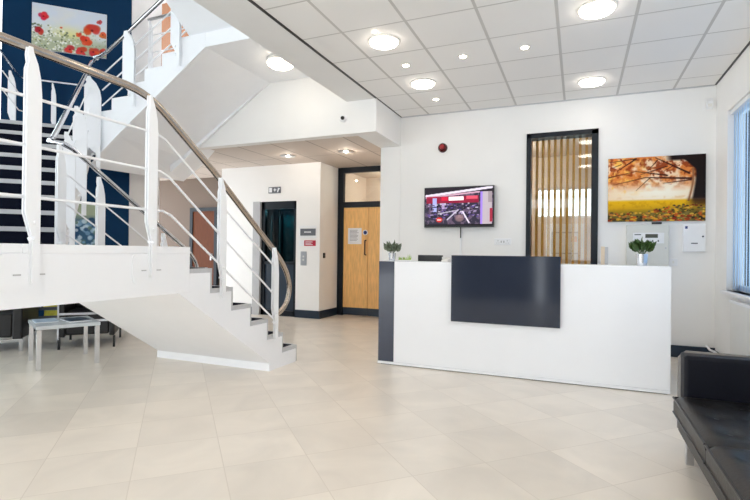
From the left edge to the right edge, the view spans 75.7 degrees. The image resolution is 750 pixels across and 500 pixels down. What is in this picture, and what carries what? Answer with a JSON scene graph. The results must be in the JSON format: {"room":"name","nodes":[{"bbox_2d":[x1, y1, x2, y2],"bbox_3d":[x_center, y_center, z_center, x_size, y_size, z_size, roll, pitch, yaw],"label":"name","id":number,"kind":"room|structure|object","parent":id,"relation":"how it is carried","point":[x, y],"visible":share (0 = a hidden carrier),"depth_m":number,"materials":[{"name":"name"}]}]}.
{"room":"office reception lobby","nodes":[
{"label":"office reception lobby","id":0,"kind":"room"},
{"bbox_2d":[0,0,131,315],"bbox_3d":[-4.650,-2.129,7.338,1.673,6.600,0.100,1,0,-22],"label":"wall","id":1,"kind":"structure","parent":0,"point":[16,14],"depth_m":7.34,"materials":[{"name":"blue paint"}]},
{"bbox_2d":[31,2,106,58],"bbox_3d":[-4.596,-3.299,7.285,0.964,0.671,0.036,1,0,-22],"label":"picture","id":2,"kind":"object","parent":1,"relation":"attached to","point":[54,28],"visible":0.94,"depth_m":7.26,"materials":[{"name":"paper"}]},
{"bbox_2d":[68,204,94,244],"bbox_3d":[-4.498,-0.377,7.325,0.690,0.660,0.036,1,0,-22],"label":"picture","id":3,"kind":"object","parent":1,"relation":"attached to","point":[84,230],"visible":0.33,"depth_m":7.35,"materials":[{"name":"paper"}]},
{"bbox_2d":[128,0,161,245],"bbox_3d":[-3.752,-2.116,7.898,0.020,6.600,0.590,1,0,23],"label":"wall","id":4,"kind":"structure","parent":0,"point":[139,7],"depth_m":7.81,"materials":[{"name":"grey paint"}]},
{"bbox_2d":[159,177,219,285],"bbox_3d":[-4.138,-0.196,10.813,3.180,2.780,0.120,1,0,23],"label":"wall","id":5,"kind":"structure","parent":0,"point":[172,201],"depth_m":10.84,"materials":[{"name":"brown paint"}]},
{"bbox_2d":[189,207,218,285],"bbox_3d":[-3.732,0.137,10.521,0.760,2.120,0.100,1,0,23],"label":"door","id":6,"kind":"structure","parent":5,"relation":"in","point":[200,228],"depth_m":10.49,"materials":[{"name":"orange wood"}]},
{"bbox_2d":[205,27,307,82],"bbox_3d":[-2.748,-2.444,8.883,7.200,0.170,5.400,1,0,23],"label":"ceiling slab","id":7,"kind":"structure","parent":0,"point":[230,43],"depth_m":5.80,"materials":[{"name":"white paint"}]},
{"bbox_2d":[267,54,292,70],"bbox_3d":[-1.165,-2.304,5.970,0.340,0.103,0.340,1,0,23],"label":"lamp","id":8,"kind":"object","parent":7,"relation":"attached to","point":[275,62],"visible":0.8,"depth_m":5.88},
{"bbox_2d":[160,136,380,180],"bbox_3d":[-2.664,-1.605,9.513,6.880,0.060,3.760,1,0,23],"label":"ceiling","id":9,"kind":"structure","parent":0,"point":[366,153],"depth_m":7.99,"materials":[{"name":"tile"}]},
{"bbox_2d":[280,154,294,157],"bbox_3d":[-1.454,-1.562,8.059,0.250,0.012,0.250,1,0,23],"label":"recessed light","id":10,"kind":"object","parent":9,"relation":"in","point":[285,155],"visible":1,"depth_m":8.04,"materials":[{"name":"glass"}]},
{"bbox_2d":[338,150,353,153],"bbox_3d":[-0.458,-1.553,7.640,0.250,0.012,0.250,1,0,23],"label":"recessed light","id":11,"kind":"object","parent":9,"relation":"in","point":[339,151],"visible":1,"depth_m":7.59,"materials":[{"name":"glass"}]},
{"bbox_2d":[222,162,323,310],"bbox_3d":[-1.774,-0.175,9.482,2.190,2.780,1.100,1,0,23],"label":"wall","id":12,"kind":"structure","parent":0,"point":[302,183],"depth_m":8.83,"materials":[{"name":"paint"}]},
{"bbox_2d":[252,201,295,316],"bbox_3d":[-1.890,0.158,9.316,1.290,2.110,0.770,1,0,23],"label":"lift","id":13,"kind":"object","parent":12,"relation":"attached to","point":[277,219],"visible":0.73,"depth_m":8.99,"materials":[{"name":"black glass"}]},
{"bbox_2d":[268,187,280,192],"bbox_3d":[-1.853,-1.106,8.920,0.265,0.115,0.015,1,0,23],"label":"exit sign","id":14,"kind":"object","parent":12,"relation":"attached to","point":[271,189],"visible":1,"depth_m":8.91,"materials":[{"name":"plastic"}]},
{"bbox_2d":[251,307,336,318],"bbox_3d":[-1.852,1.143,9.304,2.207,0.140,0.766,1,0,23],"label":"baseboard","id":15,"kind":"structure","parent":12,"relation":"attached to","point":[321,314],"depth_m":8.66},
{"bbox_2d":[300,251,306,264],"bbox_3d":[-1.284,0.152,8.668,0.120,0.250,0.016,1,0,23],"label":"plate","id":16,"kind":"object","parent":12,"relation":"attached to","point":[303,254],"visible":1,"depth_m":8.66,"materials":[{"name":"metal"}]},
{"bbox_2d":[299,240,315,245],"bbox_3d":[-1.210,-0.123,8.644,0.340,0.100,0.008,1,0,23],"label":"warning sign","id":17,"kind":"object","parent":12,"relation":"attached to","point":[301,242],"visible":1,"depth_m":8.64,"materials":[{"name":"plastic"}]},
{"bbox_2d":[299,225,316,237],"bbox_3d":[-1.200,-0.325,8.637,0.350,0.225,0.015,1,0,23],"label":"sign","id":18,"kind":"object","parent":12,"relation":"attached to","point":[305,231],"visible":1,"depth_m":8.63,"materials":[{"name":"white plastic"}]},
{"bbox_2d":[345,173,380,201],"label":"transom window","id":19,"kind":"structure","parent":12,"relation":"in","point":[357,188],"depth_m":10.17,"materials":[{"name":"glass"}]},
{"bbox_2d":[337,165,380,316],"bbox_3d":[-0.147,-0.159,8.946,1.215,2.780,0.127,1,0,23],"label":"door","id":20,"kind":"structure","parent":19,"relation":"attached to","point":[357,264],"depth_m":9.01,"materials":[{"name":"brown wood"}]},
{"bbox_2d":[348,228,361,243],"bbox_3d":[-0.379,-0.261,9.043,0.280,0.300,0.006,1,0,23],"label":"paper notice","id":21,"kind":"object","parent":20,"relation":"attached to","point":[354,234],"visible":1,"depth_m":9.04,"materials":[{"name":"white paper"}]},
{"bbox_2d":[193,0,374,101],"bbox_3d":[-1.942,-2.269,2.082,0.405,0.568,9.090,1,0,23],"label":"beam","id":22,"kind":"structure","parent":0,"point":[242,15],"depth_m":4.60,"materials":[{"name":"paint"}]},
{"bbox_2d":[199,77,400,149],"bbox_3d":[-1.689,-1.944,7.413,4.100,0.820,0.940,1,0,23],"label":"wall","id":23,"kind":"structure","parent":0,"point":[303,109],"depth_m":6.66,"materials":[{"name":"paint"}]},
{"bbox_2d":[248,0,401,117],"bbox_3d":[-1.562,-2.009,2.429,0.030,0.064,10.030,1,0,23],"label":"trim","id":24,"kind":"structure","parent":23,"relation":"attached to","point":[250,1],"depth_m":4.67,"materials":[{"name":"black plastic"}]},
{"bbox_2d":[340,115,346,122],"bbox_3d":[-0.419,-1.729,6.337,0.100,0.100,0.055,1,0,23],"label":"dome camera","id":25,"kind":"object","parent":23,"relation":"attached to","point":[343,118],"visible":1,"depth_m":6.33,"materials":[{"name":"white plastic"}]},
{"bbox_2d":[322,163,337,309],"bbox_3d":[-0.864,-0.167,8.976,0.121,2.780,0.628,1,0,23],"label":"wall","id":26,"kind":"structure","parent":0,"point":[330,206],"depth_m":8.91,"materials":[{"name":"paint"}]},
{"bbox_2d":[0,314,717,499],"bbox_3d":[-2.460,1.243,4.495,11.200,0.120,13.200,1,0,23],"label":"floor","id":27,"kind":"structure","parent":0,"point":[334,422],"depth_m":3.20,"materials":[{"name":"tile"}]},
{"bbox_2d":[0,307,38,350],"bbox_3d":[-4.641,0.794,5.744,0.936,0.740,0.732,1,0,-22],"label":"armchair","id":28,"kind":"object","parent":27,"relation":"on","point":[14,323],"visible":0.48,"depth_m":5.58,"materials":[{"name":"black leather"}]},
{"bbox_2d":[38,307,64,337],"bbox_3d":[-4.434,0.840,6.473,0.524,0.666,0.264,1,0,-22],"label":"magazine rack","id":29,"kind":"object","parent":27,"relation":"on","point":[40,308],"visible":0.17,"depth_m":6.41,"materials":[{"name":"metal"}]},
{"bbox_2d":[38,316,56,318],"bbox_3d":[-4.402,0.890,6.394,0.500,0.040,0.072,1,0,-22],"label":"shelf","id":30,"kind":"object","parent":29,"relation":"attached to","point":[39,317],"depth_m":6.38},
{"bbox_2d":[39,307,56,309],"bbox_3d":[-4.419,0.780,6.440,0.500,0.040,0.072,1,0,-22],"label":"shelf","id":31,"kind":"object","parent":29,"relation":"attached to","point":[40,308],"depth_m":6.43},
{"bbox_2d":[44,310,56,315],"bbox_3d":[-4.284,0.851,6.436,0.210,0.095,0.043,1,0,-22],"label":"magazine","id":32,"kind":"object","parent":29,"relation":"on","point":[46,312],"visible":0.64,"depth_m":6.42,"materials":[{"name":"paper"}]},
{"bbox_2d":[28,316,99,370],"bbox_3d":[-3.282,0.962,5.094,0.555,0.430,0.610,1,0,-42],"label":"side table","id":33,"kind":"object","parent":27,"relation":"on","point":[38,327],"visible":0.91,"depth_m":5.03,"materials":[{"name":"white wood"}]},
{"bbox_2d":[32,318,58,322],"bbox_3d":[-3.460,0.740,5.069,0.204,0.008,0.284,1,0,-42],"label":"magazine","id":34,"kind":"object","parent":33,"relation":"on","point":[45,320],"visible":1,"depth_m":5.04,"materials":[{"name":"paper"}]},
{"bbox_2d":[60,317,91,321],"bbox_3d":[-3.197,0.742,5.167,0.294,0.010,0.214,0,0,40],"label":"magazine","id":35,"kind":"object","parent":33,"relation":"on","point":[73,319],"visible":1,"depth_m":5.13,"materials":[{"name":"paper"}]},
{"bbox_2d":[57,303,120,349],"bbox_3d":[-3.586,0.808,6.121,0.608,0.740,0.734,1,0,-22],"label":"armchair","id":36,"kind":"object","parent":27,"relation":"on","point":[75,309],"visible":0.44,"depth_m":5.83,"materials":[{"name":"black leather"}]},
{"bbox_2d":[0,0,296,370],"bbox_3d":[-3.553,-1.567,5.118,4.939,5.480,5.950,1,0,23],"label":"staircase","id":37,"kind":"structure","parent":27,"relation":"on","point":[183,316],"depth_m":4.95,"materials":[{"name":"white paint"}]},
{"bbox_2d":[0,48,83,123],"bbox_3d":[-4.819,-2.119,6.755,0.616,0.900,1.292,1,0,19],"label":"balustrade","id":38,"kind":"object","parent":37,"relation":"on","point":[11,103],"visible":0.7,"depth_m":6.69,"materials":[{"name":"silver metal"}]},
{"bbox_2d":[50,58,100,244],"bbox_3d":[-3.361,-1.262,5.474,0.191,2.568,2.258,1,0,-21],"label":"balustrade","id":39,"kind":"object","parent":37,"relation":"on","point":[86,128],"visible":0.84,"depth_m":5.44,"materials":[{"name":"silver metal"}]},
{"bbox_2d":[46,136,198,266],"bbox_3d":[-2.568,-0.089,5.113,0.243,1.888,1.751,1,0,23],"label":"balustrade","id":40,"kind":"object","parent":37,"relation":"on","point":[61,175],"visible":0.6,"depth_m":4.54,"materials":[{"name":"silver metal"}]},
{"bbox_2d":[93,0,185,106],"bbox_3d":[-2.813,-2.608,5.952,1.871,1.638,0.063,1,0,23],"label":"balustrade","id":41,"kind":"object","parent":37,"relation":"on","point":[128,57],"visible":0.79,"depth_m":6.02,"materials":[{"name":"silver metal"}]},
{"bbox_2d":[0,31,291,338],"bbox_3d":[-1.651,-0.139,3.306,0.098,2.031,4.012,1,0,23],"label":"balustrade","id":42,"kind":"object","parent":37,"relation":"on","point":[32,271],"visible":1,"depth_m":3.13,"materials":[{"name":"white metal"}]},
{"bbox_2d":[147,13,183,67],"bbox_3d":[-2.643,-3.148,7.414,2.280,1.225,0.060,1,0,23],"label":"balustrade","id":43,"kind":"object","parent":37,"relation":"on","point":[150,35],"visible":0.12,"depth_m":7.81,"materials":[{"name":"metal"}]},
{"bbox_2d":[377,255,670,393],"bbox_3d":[1.433,0.646,5.033,2.723,1.170,0.880,1,0,23],"label":"reception desk","id":44,"kind":"object","parent":27,"relation":"on","point":[540,318],"visible":0.98,"depth_m":4.56,"materials":[{"name":"white laminate"}]},
{"bbox_2d":[384,240,401,260],"bbox_3d":[0.190,0.000,5.272,0.215,0.237,0.229,1,0,23],"label":"potted plant","id":45,"kind":"object","parent":44,"relation":"on","point":[388,246],"visible":1,"depth_m":5.23,"materials":[{"name":"green plant"}]},
{"bbox_2d":[397,254,412,260],"bbox_3d":[0.330,0.080,5.344,0.163,0.081,0.072,1,0,23],"label":"grass plant","id":46,"kind":"object","parent":44,"relation":"on","point":[404,258],"visible":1,"depth_m":5.33,"materials":[{"name":"green plant"}]},
{"bbox_2d":[418,255,442,260],"bbox_3d":[0.633,0.270,5.492,0.290,0.425,0.140,1,0,23],"label":"monitor","id":47,"kind":"object","parent":44,"relation":"on","point":[420,257],"visible":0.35,"depth_m":5.46,"materials":[{"name":"black plastic"}]},
{"bbox_2d":[441,257,450,261],"bbox_3d":[0.760,0.099,5.159,0.070,0.051,0.140,1,0,23],"label":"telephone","id":48,"kind":"object","parent":44,"relation":"on","point":[444,259],"visible":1,"depth_m":5.12,"materials":[{"name":"white plastic"}]},
{"bbox_2d":[601,247,607,264],"bbox_3d":[2.334,0.233,4.918,0.065,0.534,0.040,1,0,23],"label":"holder","id":49,"kind":"object","parent":44,"relation":"on","point":[604,250],"visible":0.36,"depth_m":4.90,"materials":[{"name":"white plastic"}]},
{"bbox_2d":[628,236,656,265],"bbox_3d":[2.417,0.007,4.364,0.231,0.265,0.254,1,0,23],"label":"potted plant","id":50,"kind":"object","parent":44,"relation":"on","point":[638,246],"visible":1,"depth_m":4.33,"materials":[{"name":"green plant"}]},
{"bbox_2d":[672,351,749,499],"bbox_3d":[1.844,0.846,1.928,0.902,0.750,1.840,1,0,23],"label":"sofa","id":51,"kind":"object","parent":27,"relation":"on","point":[711,406],"visible":1,"depth_m":2.48,"materials":[{"name":"black leather"}]},
{"bbox_2d":[673,397,749,463],"bbox_3d":[1.918,0.891,2.302,0.735,0.130,0.762,1,0,23],"label":"seat cushion","id":52,"kind":"object","parent":51,"relation":"on","point":[711,422],"depth_m":2.37,"materials":[{"name":"black leather"}]},
{"bbox_2d":[706,446,749,499],"bbox_3d":[1.622,0.884,1.599,0.735,0.130,0.752,1,0,23],"label":"seat cushion","id":53,"kind":"object","parent":51,"relation":"on","point":[728,466],"depth_m":1.86,"materials":[{"name":"black leather"}]},
{"bbox_2d":[252,0,749,116],"bbox_3d":[0.210,-2.004,1.683,3.815,0.080,10.030,1,0,23],"label":"ceiling","id":54,"kind":"structure","parent":0,"point":[642,45],"depth_m":4.55,"materials":[{"name":"tile"}]},
{"bbox_2d":[368,34,399,49],"bbox_3d":[0.083,-1.928,4.508,0.300,0.048,0.300,1,0,23],"label":"ceiling lamp","id":55,"kind":"object","parent":54,"relation":"attached to","point":[378,41],"visible":1,"depth_m":4.45,"materials":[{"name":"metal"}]},
{"bbox_2d":[401,63,410,66],"bbox_3d":[0.325,-1.938,5.079,0.100,0.016,0.100,1,0,23],"label":"recessed light","id":56,"kind":"object","parent":54,"relation":"in","point":[403,64],"visible":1,"depth_m":5.06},
{"bbox_2d":[410,78,435,88],"bbox_3d":[0.557,-1.917,5.611,0.300,0.048,0.300,1,0,23],"label":"ceiling lamp","id":57,"kind":"object","parent":54,"relation":"attached to","point":[422,83],"visible":1,"depth_m":5.54,"materials":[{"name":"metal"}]},
{"bbox_2d":[458,54,467,58],"bbox_3d":[0.881,-1.933,4.832,0.100,0.016,0.100,1,0,23],"label":"recessed light","id":58,"kind":"object","parent":54,"relation":"in","point":[462,56],"visible":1,"depth_m":4.82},
{"bbox_2d":[519,45,529,49],"bbox_3d":[1.428,-1.927,4.606,0.100,0.016,0.100,1,0,23],"label":"recessed light","id":59,"kind":"object","parent":54,"relation":"in","point":[523,47],"visible":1,"depth_m":4.59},
{"bbox_2d":[578,76,606,86],"bbox_3d":[2.461,-1.895,5.482,0.300,0.048,0.300,1,0,23],"label":"ceiling lamp","id":60,"kind":"object","parent":54,"relation":"attached to","point":[592,81],"visible":1,"depth_m":5.41,"materials":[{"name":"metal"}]},
{"bbox_2d":[577,0,617,18],"bbox_3d":[1.774,-1.911,3.861,0.300,0.048,0.300,1,0,23],"label":"ceiling lamp","id":61,"kind":"object","parent":54,"relation":"attached to","point":[593,9],"visible":1,"depth_m":3.81,"materials":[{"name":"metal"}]},
{"bbox_2d":[380,85,716,347],"bbox_3d":[2.025,-0.388,6.425,4.160,3.264,0.172,1,0,23],"label":"wall","id":62,"kind":"structure","parent":0,"point":[488,146],"depth_m":6.37,"materials":[{"name":"paint"}]},
{"bbox_2d":[438,143,447,152],"bbox_3d":[0.944,-1.437,6.772,0.132,0.132,0.070,1,0,23],"label":"fire alarm","id":63,"kind":"object","parent":62,"relation":"attached to","point":[442,147],"visible":1,"depth_m":6.75,"materials":[{"name":"red plastic"}]},
{"bbox_2d":[424,185,494,227],"bbox_3d":[1.157,-0.592,6.665,0.968,0.558,0.086,1,0,23],"label":"television","id":64,"kind":"object","parent":62,"relation":"attached to","point":[462,206],"visible":1,"depth_m":6.62,"materials":[{"name":"black plastic"}]},
{"bbox_2d":[460,227,461,254],"bbox_3d":[1.187,-0.094,6.685,0.024,0.460,0.018,1,0,23],"label":"cable conduit","id":65,"kind":"object","parent":62,"relation":"attached to","point":[461,227],"visible":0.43,"depth_m":6.67,"materials":[{"name":"white plastic"}]},
{"bbox_2d":[494,238,510,244],"bbox_3d":[1.707,-0.113,6.467,0.210,0.081,0.017,1,0,23],"label":"double socket","id":66,"kind":"object","parent":62,"relation":"attached to","point":[497,241],"visible":1,"depth_m":6.46,"materials":[{"name":"white plastic"}]},
{"bbox_2d":[402,84,714,117],"bbox_3d":[2.150,-1.913,6.296,3.815,0.012,0.020,1,0,23],"label":"trim","id":67,"kind":"structure","parent":62,"relation":"attached to","point":[714,84],"depth_m":6.15,"materials":[{"name":"metal"}]},
{"bbox_2d":[531,137,587,263],"bbox_3d":[2.483,-0.558,6.425,0.957,2.115,0.100,1,0,23],"label":"slatted screen","id":68,"kind":"object","parent":62,"relation":"attached to","point":[580,139],"visible":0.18,"depth_m":6.38,"materials":[{"name":"brown wood"}]},
{"bbox_2d":[526,128,598,263],"bbox_3d":[2.414,-0.610,6.259,0.857,1.815,0.200,1,0,23],"label":"window","id":69,"kind":"structure","parent":62,"relation":"in","point":[594,133],"depth_m":6.14,"materials":[{"name":"black metal"}]},
{"bbox_2d":[626,224,668,265],"bbox_3d":[3.256,-0.053,5.782,0.445,0.497,0.077,1,0,23],"label":"control unit","id":70,"kind":"object","parent":62,"relation":"attached to","point":[659,256],"visible":0.68,"depth_m":5.73,"materials":[{"name":"white plastic"}]},
{"bbox_2d":[608,154,705,221],"bbox_3d":[3.347,-0.729,5.772,1.015,0.773,0.036,1,0,23],"label":"picture","id":71,"kind":"object","parent":62,"relation":"attached to","point":[673,187],"visible":1,"depth_m":5.75},
{"bbox_2d":[669,259,677,265],"bbox_3d":[3.513,0.146,5.694,0.090,0.085,0.036,1,0,23],"label":"switch","id":72,"kind":"object","parent":62,"relation":"attached to","point":[672,262],"visible":0.86,"depth_m":5.68,"materials":[{"name":"white plastic"}]},
{"bbox_2d":[671,345,714,356],"bbox_3d":[1.970,1.173,6.331,4.160,0.140,0.016,1,0,23],"label":"baseboard","id":73,"kind":"structure","parent":62,"relation":"attached to","point":[676,350],"depth_m":5.64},
{"bbox_2d":[682,224,704,251],"bbox_3d":[3.693,-0.140,5.599,0.220,0.326,0.076,1,0,23],"label":"access panel","id":74,"kind":"object","parent":62,"relation":"attached to","point":[693,235],"visible":1,"depth_m":5.57,"materials":[{"name":"white plastic"}]},
{"bbox_2d":[706,98,713,109],"bbox_3d":[3.851,-1.686,5.558,0.066,0.125,0.058,1,0,23],"label":"sensor","id":75,"kind":"object","parent":62,"relation":"attached to","point":[709,101],"visible":1,"depth_m":5.54,"materials":[{"name":"white plastic"}]},
{"bbox_2d":[532,154,590,263],"bbox_3d":[2.700,-0.342,7.759,4.150,3.200,2.810,1,0,23],"label":"wall","id":76,"kind":"structure","parent":0,"point":[589,155],"depth_m":8.89,"materials":[{"name":"paint"}]},
{"bbox_2d":[545,224,583,259],"bbox_3d":[3.475,-0.152,8.819,0.680,0.650,0.050,1,0,23],"label":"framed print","id":77,"kind":"object","parent":76,"relation":"attached to","point":[551,225],"visible":0.45,"depth_m":8.78,"materials":[{"name":"paper"}]},
{"bbox_2d":[538,187,590,217],"bbox_3d":[3.487,-0.867,8.908,0.900,0.560,0.030,1,0,23],"label":"window","id":78,"kind":"structure","parent":76,"relation":"in","point":[570,188],"depth_m":8.90,"materials":[{"name":"white glass"}]},
{"bbox_2d":[533,137,591,157],"bbox_3d":[2.670,-1.792,7.785,4.050,0.100,2.810,1,0,23],"label":"ceiling","id":79,"kind":"structure","parent":0,"point":[589,138],"depth_m":8.17,"materials":[{"name":"paint"}]},
{"bbox_2d":[714,45,749,353],"bbox_3d":[2.073,-0.413,0.971,0.160,3.264,10.190,1,0,23],"label":"wall","id":80,"kind":"structure","parent":0,"point":[734,86],"depth_m":5.14,"materials":[{"name":"paint"}]},
{"bbox_2d":[715,41,749,84],"bbox_3d":[1.976,-1.975,0.940,0.022,0.064,10.030,1,0,23],"label":"trim","id":81,"kind":"structure","parent":80,"relation":"attached to","point":[748,44],"depth_m":4.91,"materials":[{"name":"black plastic"}]},
{"bbox_2d":[720,103,749,300],"bbox_3d":[3.206,-0.517,3.739,0.200,1.935,3.050,1,0,23],"label":"window","id":82,"kind":"structure","parent":80,"relation":"in","point":[726,292],"depth_m":4.96,"materials":[{"name":"white plastic"}]},
{"bbox_2d":[731,93,749,291],"bbox_3d":[3.202,-0.544,3.741,0.050,1.878,2.952,1,0,23],"label":"vertical blind","id":83,"kind":"object","parent":82,"relation":"attached to","point":[746,100],"visible":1,"depth_m":4.83,"materials":[{"name":"fabric"}]},
{"bbox_2d":[729,300,749,354],"bbox_3d":[3.175,0.766,3.908,0.066,0.560,1.920,1,0,23],"label":"wall heater","id":84,"kind":"object","parent":80,"relation":"attached to","point":[739,311],"visible":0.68,"depth_m":4.50,"materials":[{"name":"beige metal"}]},
{"bbox_2d":[729,300,749,308],"bbox_3d":[3.174,0.498,3.911,0.056,0.025,1.920,1,0,23],"label":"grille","id":85,"kind":"object","parent":84,"relation":"attached to","point":[742,305],"depth_m":4.52,"materials":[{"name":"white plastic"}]},
{"bbox_3d":[-2.513,-3.959,9.407,7.200,2.870,0.120,1,0,23],"label":"wall","id":86,"kind":"structure","parent":0,"visible":0},
{"bbox_2d":[161,3,188,65],"bbox_3d":[-3.985,-3.873,10.009,1.380,2.670,0.090,1,0,23],"label":"door","id":87,"kind":"structure","parent":86,"relation":"in","point":[166,23],"depth_m":10.19,"materials":[{"name":"brown wood"}]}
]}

